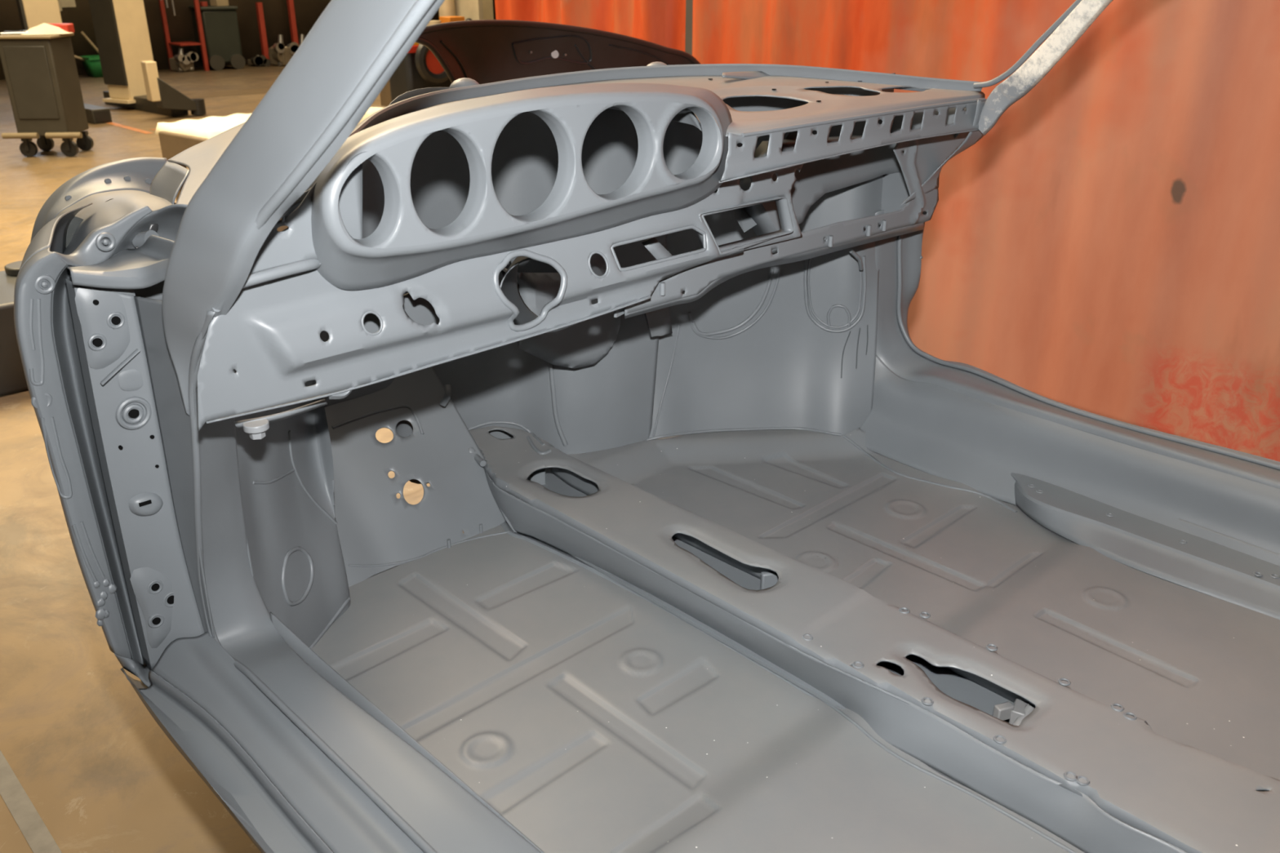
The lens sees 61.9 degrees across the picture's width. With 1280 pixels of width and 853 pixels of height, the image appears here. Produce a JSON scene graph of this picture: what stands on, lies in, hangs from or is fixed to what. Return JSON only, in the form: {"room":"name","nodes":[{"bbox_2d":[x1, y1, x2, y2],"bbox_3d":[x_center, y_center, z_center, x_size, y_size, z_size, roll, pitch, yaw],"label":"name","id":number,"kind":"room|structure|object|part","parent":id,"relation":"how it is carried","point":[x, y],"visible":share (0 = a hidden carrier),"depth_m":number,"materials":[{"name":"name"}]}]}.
{"room":"auto repair garage","nodes":[
{"label":"auto repair garage","id":0,"kind":"room"},
{"bbox_2d":[0,64,463,852],"bbox_3d":[-0.424,-1.537,7.139,21.000,0.100,22.000,-21,31,-39],"label":"floor","id":1,"kind":"structure","parent":0,"point":[100,772],"depth_m":2.34,"materials":[{"name":"concrete"}]},
{"bbox_2d":[0,260,27,395],"bbox_3d":[-2.469,-0.311,3.772,2.318,0.350,0.500,-21,31,-39],"label":"platform","id":2,"kind":"object","parent":1,"relation":"on","point":[12,378],"visible":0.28,"depth_m":3.72,"materials":[{"name":"paint"}]},
{"bbox_2d":[0,750,62,852],"bbox_3d":[-1.277,0.618,2.076,0.046,0.001,1.423,-21,31,-39],"label":"trim","id":3,"kind":"structure","parent":1,"relation":"on","point":[34,830],"depth_m":1.91,"materials":[{"name":"paint"}]},
{"bbox_2d":[0,32,93,157],"bbox_3d":[-4.603,-2.565,8.260,0.584,0.888,0.442,-1,24,-3],"label":"trolley","id":4,"kind":"object","parent":1,"relation":"on","point":[41,73],"visible":0.98,"depth_m":8.12,"materials":[{"name":"grey metal"}]},
{"bbox_2d":[0,31,28,35],"bbox_3d":[-4.658,-2.944,7.978,0.220,0.030,0.030,-11,26,-23],"label":"spanner","id":5,"kind":"object","parent":4,"relation":"on","point":[10,33],"visible":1,"depth_m":7.96,"materials":[{"name":"metal"}]},
{"bbox_2d":[4,30,26,32],"bbox_3d":[-4.719,-2.988,8.079,0.220,0.030,0.030,5,24,11],"label":"ratchet","id":6,"kind":"object","parent":4,"relation":"on","point":[23,30],"visible":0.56,"depth_m":8.08,"materials":[{"name":"metal"}]},
{"bbox_3d":[-4.592,-2.593,8.048,0.301,0.528,0.012,-1,24,-3],"label":"panel","id":7,"kind":"part","parent":4,"relation":"part of","materials":[{"name":"grey paint"}]},
{"bbox_2d":[0,32,74,39],"bbox_3d":[-4.603,-2.967,8.096,0.426,0.020,0.420,-1,24,-3],"label":"tray","id":8,"kind":"object","parent":4,"relation":"on","point":[64,36],"depth_m":7.93,"materials":[{"name":"beige rubber"}]},
{"bbox_2d":[20,22,71,35],"bbox_3d":[-4.503,-3.019,8.086,0.373,0.075,0.226,-21,31,-39],"label":"rag","id":9,"kind":"object","parent":4,"relation":"on","point":[42,28],"visible":1,"depth_m":8.03,"materials":[{"name":"white fabric"}]},
{"bbox_2d":[48,22,75,33],"bbox_3d":[-4.471,-3.057,8.190,0.200,0.070,0.120,-1,24,-3],"label":"box","id":10,"kind":"object","parent":4,"relation":"on","point":[68,27],"visible":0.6,"depth_m":8.14,"materials":[{"name":"red plastic"}]},
{"bbox_2d":[16,0,111,124],"bbox_3d":[-5.584,-4.533,9.751,0.454,3.300,1.402,-21,31,-39],"label":"lift column","id":11,"kind":"structure","parent":1,"relation":"on","point":[33,13],"depth_m":10.02,"materials":[{"name":"beige metal"}]},
{"bbox_2d":[79,54,102,77],"bbox_3d":[-7.049,-4.782,14.131,0.570,0.250,0.400,-21,31,-39],"label":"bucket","id":12,"kind":"object","parent":1,"relation":"on","point":[92,65],"visible":0.41,"depth_m":13.93,"materials":[{"name":"green plastic"}]},
{"bbox_2d":[74,55,84,61],"bbox_3d":[-7.498,-4.851,13.826,1.044,0.453,0.036,-13,27,-27],"label":"stick","id":13,"kind":"object","parent":12,"relation":"in","point":[75,56],"visible":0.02,"depth_m":13.93,"materials":[{"name":"beige wood"}]},
{"bbox_2d":[80,31,98,53],"bbox_3d":[-7.145,-4.957,14.031,0.318,0.469,0.036,-10,25,-21],"label":"stick","id":14,"kind":"object","parent":12,"relation":"in","point":[82,33],"visible":0.6,"depth_m":13.95,"materials":[{"name":"beige wood"}]},
{"bbox_2d":[106,122,152,133],"bbox_3d":[-4.804,-2.783,9.861,0.096,0.001,1.366,-21,31,-39],"label":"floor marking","id":15,"kind":"structure","parent":1,"relation":"on","point":[111,123],"depth_m":9.74,"materials":[{"name":"orange paint"}]},
{"bbox_2d":[88,0,206,116],"bbox_3d":[-5.038,-4.753,10.255,0.583,3.300,1.717,-21,31,-39],"label":"lift column","id":16,"kind":"structure","parent":1,"relation":"on","point":[128,66],"depth_m":10.70,"materials":[{"name":"beige metal"}]},
{"bbox_3d":[-5.245,-3.407,11.083,0.389,0.030,0.486,12,26,26],"label":"foot plate","id":17,"kind":"part","parent":16,"relation":"part of","materials":[{"name":"beige paint"}]},
{"bbox_3d":[-4.506,-3.224,10.330,0.346,0.335,0.197,-21,31,-39],"label":"lift arm","id":18,"kind":"part","parent":16,"relation":"part of","materials":[{"name":"grey paint"}]},
{"bbox_2d":[158,0,208,71],"bbox_3d":[-6.519,-6.074,14.152,1.000,2.650,0.493,-21,31,-39],"label":"rack","id":19,"kind":"object","parent":1,"relation":"on","point":[168,43],"visible":0.41,"depth_m":14.66,"materials":[{"name":"red metal"}]},
{"bbox_3d":[-6.544,-6.186,14.410,0.050,2.650,0.050,-21,31,-39],"label":"post","id":20,"kind":"part","parent":19,"relation":"part of","materials":[{"name":"red metal"}]},
{"bbox_2d":[171,0,175,15],"bbox_3d":[-6.294,-5.799,14.322,0.024,0.520,0.024,-21,31,-39],"label":"hanging chain","id":21,"kind":"object","parent":19,"relation":"hanging from","point":[172,2],"visible":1,"depth_m":14.38,"materials":[{"name":"metal"}]},
{"bbox_3d":[-6.282,-5.292,14.736,0.320,0.020,0.463,-21,31,-39],"label":"rail","id":22,"kind":"part","parent":19,"relation":"part of","materials":[{"name":"red metal"}]},
{"bbox_3d":[-6.021,-6.139,14.303,0.050,2.650,0.050,-21,31,-39],"label":"post","id":23,"kind":"part","parent":19,"relation":"part of","materials":[{"name":"red metal"}]},
{"bbox_2d":[168,48,198,71],"bbox_3d":[-6.291,-5.054,14.683,0.294,0.306,0.360,-21,31,-39],"label":"gearbox","id":24,"kind":"object","parent":1,"relation":"on","point":[180,62],"visible":1,"depth_m":14.61,"materials":[{"name":"metal"}]},
{"bbox_3d":[-6.253,-4.912,14.664,0.180,0.060,0.060,-21,31,-39],"label":"foot rail","id":25,"kind":"part","parent":24,"relation":"part of","materials":[{"name":"metal"}]},
{"bbox_2d":[188,5,245,70],"bbox_3d":[-5.941,-5.474,15.002,0.503,0.821,0.620,-16,28,-33],"label":"waste bin","id":26,"kind":"object","parent":1,"relation":"on","point":[220,24],"visible":0.92,"depth_m":14.80,"materials":[{"name":"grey plastic"}]},
{"bbox_2d":[200,1,207,6],"bbox_3d":[-6.042,-5.853,14.768,0.096,0.060,0.096,-21,31,-39],"label":"can","id":27,"kind":"object","parent":26,"relation":"on","point":[202,3],"visible":1,"depth_m":14.73,"materials":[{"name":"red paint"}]},
{"bbox_3d":[-5.947,-5.835,14.853,0.503,0.040,0.600,-16,28,-33],"label":"lid","id":28,"kind":"part","parent":26,"relation":"part of","materials":[{"name":"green plastic"}]},
{"bbox_2d":[209,0,228,6],"bbox_3d":[-5.870,-5.917,14.878,0.140,0.090,0.200,13,27,27],"label":"carton","id":29,"kind":"object","parent":26,"relation":"on","point":[213,2],"visible":1,"depth_m":14.82,"materials":[{"name":"beige cardboard"}]},
{"bbox_2d":[183,88,269,98],"bbox_3d":[-4.714,-3.844,12.290,1.533,0.001,0.607,-21,31,-39],"label":"trim","id":30,"kind":"structure","parent":1,"relation":"on","point":[237,92],"depth_m":12.25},
{"bbox_2d":[247,54,271,66],"bbox_3d":[-5.568,-5.319,15.488,0.256,0.161,0.360,-21,31,-39],"label":"housing","id":31,"kind":"object","parent":1,"relation":"on","point":[259,60],"visible":1,"depth_m":15.38,"materials":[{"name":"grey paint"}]},
{"bbox_2d":[255,2,269,59],"bbox_3d":[-5.490,-5.716,15.519,0.070,0.850,0.070,-21,31,-39],"label":"steel post","id":32,"kind":"object","parent":1,"relation":"on","point":[260,12],"visible":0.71,"depth_m":15.47,"materials":[{"name":"red metal"}]},
{"bbox_2d":[158,105,386,201],"bbox_3d":[-1.988,-1.547,6.364,0.500,0.540,1.503,18,29,35],"label":"bench","id":33,"kind":"object","parent":1,"relation":"on","point":[172,144],"visible":0.15,"depth_m":5.80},
{"bbox_3d":[-2.579,-1.310,6.020,0.060,0.380,0.060,18,29,35],"label":"leg","id":34,"kind":"part","parent":33,"relation":"part of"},
{"bbox_2d":[155,113,251,138],"bbox_3d":[-2.274,-1.604,5.994,0.595,0.214,0.613,18,29,35],"label":"cloth","id":35,"kind":"object","parent":33,"relation":"on","point":[208,127],"visible":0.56,"depth_m":5.87,"materials":[{"name":"white fabric"}]},
{"bbox_2d":[356,106,382,125],"bbox_3d":[-1.810,-1.835,6.518,0.594,0.209,0.405,18,29,35],"label":"cloth","id":36,"kind":"object","parent":33,"relation":"on","point":[371,110],"visible":0.08,"depth_m":6.37,"materials":[{"name":"white fabric"}]},
{"bbox_2d":[268,34,298,66],"bbox_3d":[-5.183,-5.457,15.457,0.362,0.424,0.360,-21,31,-39],"label":"engine part","id":37,"kind":"object","parent":1,"relation":"on","point":[279,55],"visible":0.95,"depth_m":15.38,"materials":[{"name":"metal"}]},
{"bbox_2d":[286,0,298,44],"bbox_3d":[-5.175,-6.794,15.551,0.070,2.800,0.070,-21,31,-39],"label":"steel post","id":38,"kind":"object","parent":1,"relation":"on","point":[291,8],"visible":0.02,"depth_m":15.86,"materials":[{"name":"red metal"}]},
{"bbox_2d":[297,34,304,46],"bbox_3d":[-5.011,-5.609,15.830,0.313,0.404,0.360,-21,31,-39],"label":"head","id":39,"kind":"object","parent":1,"relation":"on","point":[302,36],"visible":0.06,"depth_m":15.78},
{"bbox_2d":[389,42,451,102],"bbox_3d":[-1.612,-2.476,8.034,0.409,0.905,0.450,-21,31,-39],"label":"crane","id":40,"kind":"object","parent":1,"relation":"on","point":[420,68],"visible":0.33,"depth_m":7.82,"materials":[{"name":"black paint"}]},
{"bbox_3d":[-1.554,-2.775,7.821,0.389,0.050,0.030,-21,31,-39],"label":"red trim","id":41,"kind":"part","parent":40,"relation":"part of","materials":[{"name":"paint"}]},
{"bbox_2d":[379,0,483,106],"bbox_3d":[-1.657,-2.995,8.458,0.756,1.516,0.400,-21,31,-39],"label":"shelf unit","id":42,"kind":"object","parent":1,"relation":"on","point":[473,9],"visible":0.02,"depth_m":8.47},
{"bbox_2d":[426,20,440,26],"bbox_3d":[-1.607,-3.127,8.302,0.120,0.060,0.120,-21,31,-39],"label":"tub","id":43,"kind":"object","parent":42,"relation":"on","point":[431,22],"visible":0.31,"depth_m":8.25,"materials":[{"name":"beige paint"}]},
{"bbox_2d":[439,0,455,16],"bbox_3d":[-1.554,-3.397,8.569,0.130,0.340,0.130,-21,31,-39],"label":"canister","id":44,"kind":"object","parent":42,"relation":"on","point":[447,7],"visible":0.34,"depth_m":8.54,"materials":[{"name":"beige"}]},
{"bbox_2d":[439,16,464,22],"bbox_3d":[-1.481,-3.186,8.406,0.140,0.085,0.150,-21,31,-39],"label":"box","id":45,"kind":"object","parent":42,"relation":"on","point":[443,19],"visible":0.46,"depth_m":8.35,"materials":[{"name":"orange cardboard"}]},
{"bbox_2d":[482,0,493,19],"bbox_3d":[-1.360,-4.181,9.071,0.110,3.200,0.110,-21,31,-39],"label":"post","id":46,"kind":"object","parent":1,"relation":"on","point":[487,5],"visible":0.02,"depth_m":9.27,"materials":[{"name":"paint"}]},
{"bbox_2d":[415,19,701,84],"bbox_3d":[-0.247,-0.788,3.735,1.251,1.217,0.099,-21,31,-39],"label":"lid","id":47,"kind":"object","parent":1,"relation":"on","point":[483,51],"visible":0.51,"depth_m":3.42,"materials":[{"name":"paint"}]},
{"bbox_2d":[494,0,685,51],"bbox_3d":[-0.207,-2.298,4.611,0.209,3.280,1.381,-19,30,-37],"label":"curtain","id":48,"kind":"object","parent":1,"relation":"on","point":[660,22],"visible":0.07,"depth_m":4.73,"materials":[{"name":"orange fabric"}]},
{"bbox_2d":[684,0,693,55],"bbox_3d":[0.215,-2.092,4.040,0.050,3.400,0.050,-21,31,-39],"label":"pole","id":49,"kind":"object","parent":1,"relation":"on","point":[689,3],"visible":0.02,"depth_m":4.24,"materials":[{"name":"metal"}]},
{"bbox_2d":[692,0,1279,462],"bbox_3d":[2.053,-1.268,2.253,0.068,3.280,5.327,-21,31,-39],"label":"curtain","id":50,"kind":"object","parent":49,"relation":"hanging from","point":[1109,247],"visible":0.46,"depth_m":3.26,"materials":[{"name":"orange fabric"}]},
{"bbox_3d":[0.237,0.965,0.815,0.200,0.379,0.260,-21,31,-39],"label":"trestle","id":51,"kind":"object","parent":1,"relation":"on","visible":0},
{"bbox_2d":[13,0,1279,852],"bbox_3d":[0.185,-0.226,1.439,1.680,1.303,3.004,-21,31,-39],"label":"shell","id":52,"kind":"object","parent":51,"relation":"on","point":[740,562],"visible":1,"depth_m":1.48,"materials":[{"name":"grey metal"}]},
{"bbox_3d":[-0.589,-0.208,1.276,0.198,0.128,0.136,-21,31,-39],"label":"cowl panel","id":53,"kind":"part","parent":52,"relation":"part of","materials":[{"name":"grey metal"}]},
{"bbox_3d":[-0.610,0.070,1.301,0.083,0.515,0.032,-9,25,-19],"label":"hinge post","id":54,"kind":"part","parent":52,"relation":"part of","materials":[{"name":"grey metal"}]},
{"bbox_3d":[-0.698,-0.318,1.599,0.044,0.150,0.259,-14,27,-28],"label":"rail","id":55,"kind":"part","parent":52,"relation":"part of","materials":[{"name":"grey metal"}]},
{"bbox_3d":[-0.636,-0.433,1.646,0.183,0.053,0.803,-9,25,-19],"label":"luggage rail","id":56,"kind":"part","parent":52,"relation":"part of","materials":[{"name":"grey metal"}]},
{"bbox_3d":[-0.348,-0.204,1.098,0.152,0.122,0.002,-21,31,-39],"label":"dash panel","id":57,"kind":"part","parent":52,"relation":"part of","materials":[{"name":"grey metal"}]},
{"bbox_3d":[-0.093,-0.205,1.371,0.982,0.168,0.026,-21,31,-39],"label":"dash panel","id":58,"kind":"part","parent":52,"relation":"part of","materials":[{"name":"grey metal"}]},
{"bbox_3d":[0.313,-0.363,1.749,0.913,0.177,0.008,-21,31,-39],"label":"glove box frame","id":59,"kind":"part","parent":52,"relation":"part of","materials":[{"name":"grey metal"}]},
{"bbox_3d":[0.547,-0.486,1.885,0.166,0.181,0.078,-21,31,-39],"label":"dash corner plate","id":60,"kind":"part","parent":52,"relation":"part of","materials":[{"name":"grey metal"}]},
{"bbox_3d":[1.141,0.317,1.512,0.153,0.061,1.467,-21,31,-39],"label":"seat rail","id":61,"kind":"part","parent":52,"relation":"part of","materials":[{"name":"grey metal"}]},
{"bbox_2d":[0,0,496,79],"bbox_3d":[-7.694,-7.329,13.027,21.000,5.800,0.200,-21,31,-39],"label":"shelving","id":62,"kind":"structure","parent":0,"point":[307,12],"depth_m":14.96,"materials":[{"name":"red metal"}]},
{"bbox_2d":[57,0,62,10],"bbox_3d":[-7.622,-5.475,13.746,0.280,0.224,0.010,-21,31,-39],"label":"paper sheet","id":63,"kind":"object","parent":62,"relation":"attached to","point":[59,1],"visible":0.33,"depth_m":13.84,"materials":[{"name":"beige paper"}]},
{"bbox_2d":[60,0,75,7],"bbox_3d":[-7.457,-5.540,13.888,0.180,0.144,0.010,-21,31,-39],"label":"paper sheet","id":64,"kind":"object","parent":62,"relation":"attached to","point":[64,3],"visible":1,"depth_m":13.89,"materials":[{"name":"white paper"}]}
]}

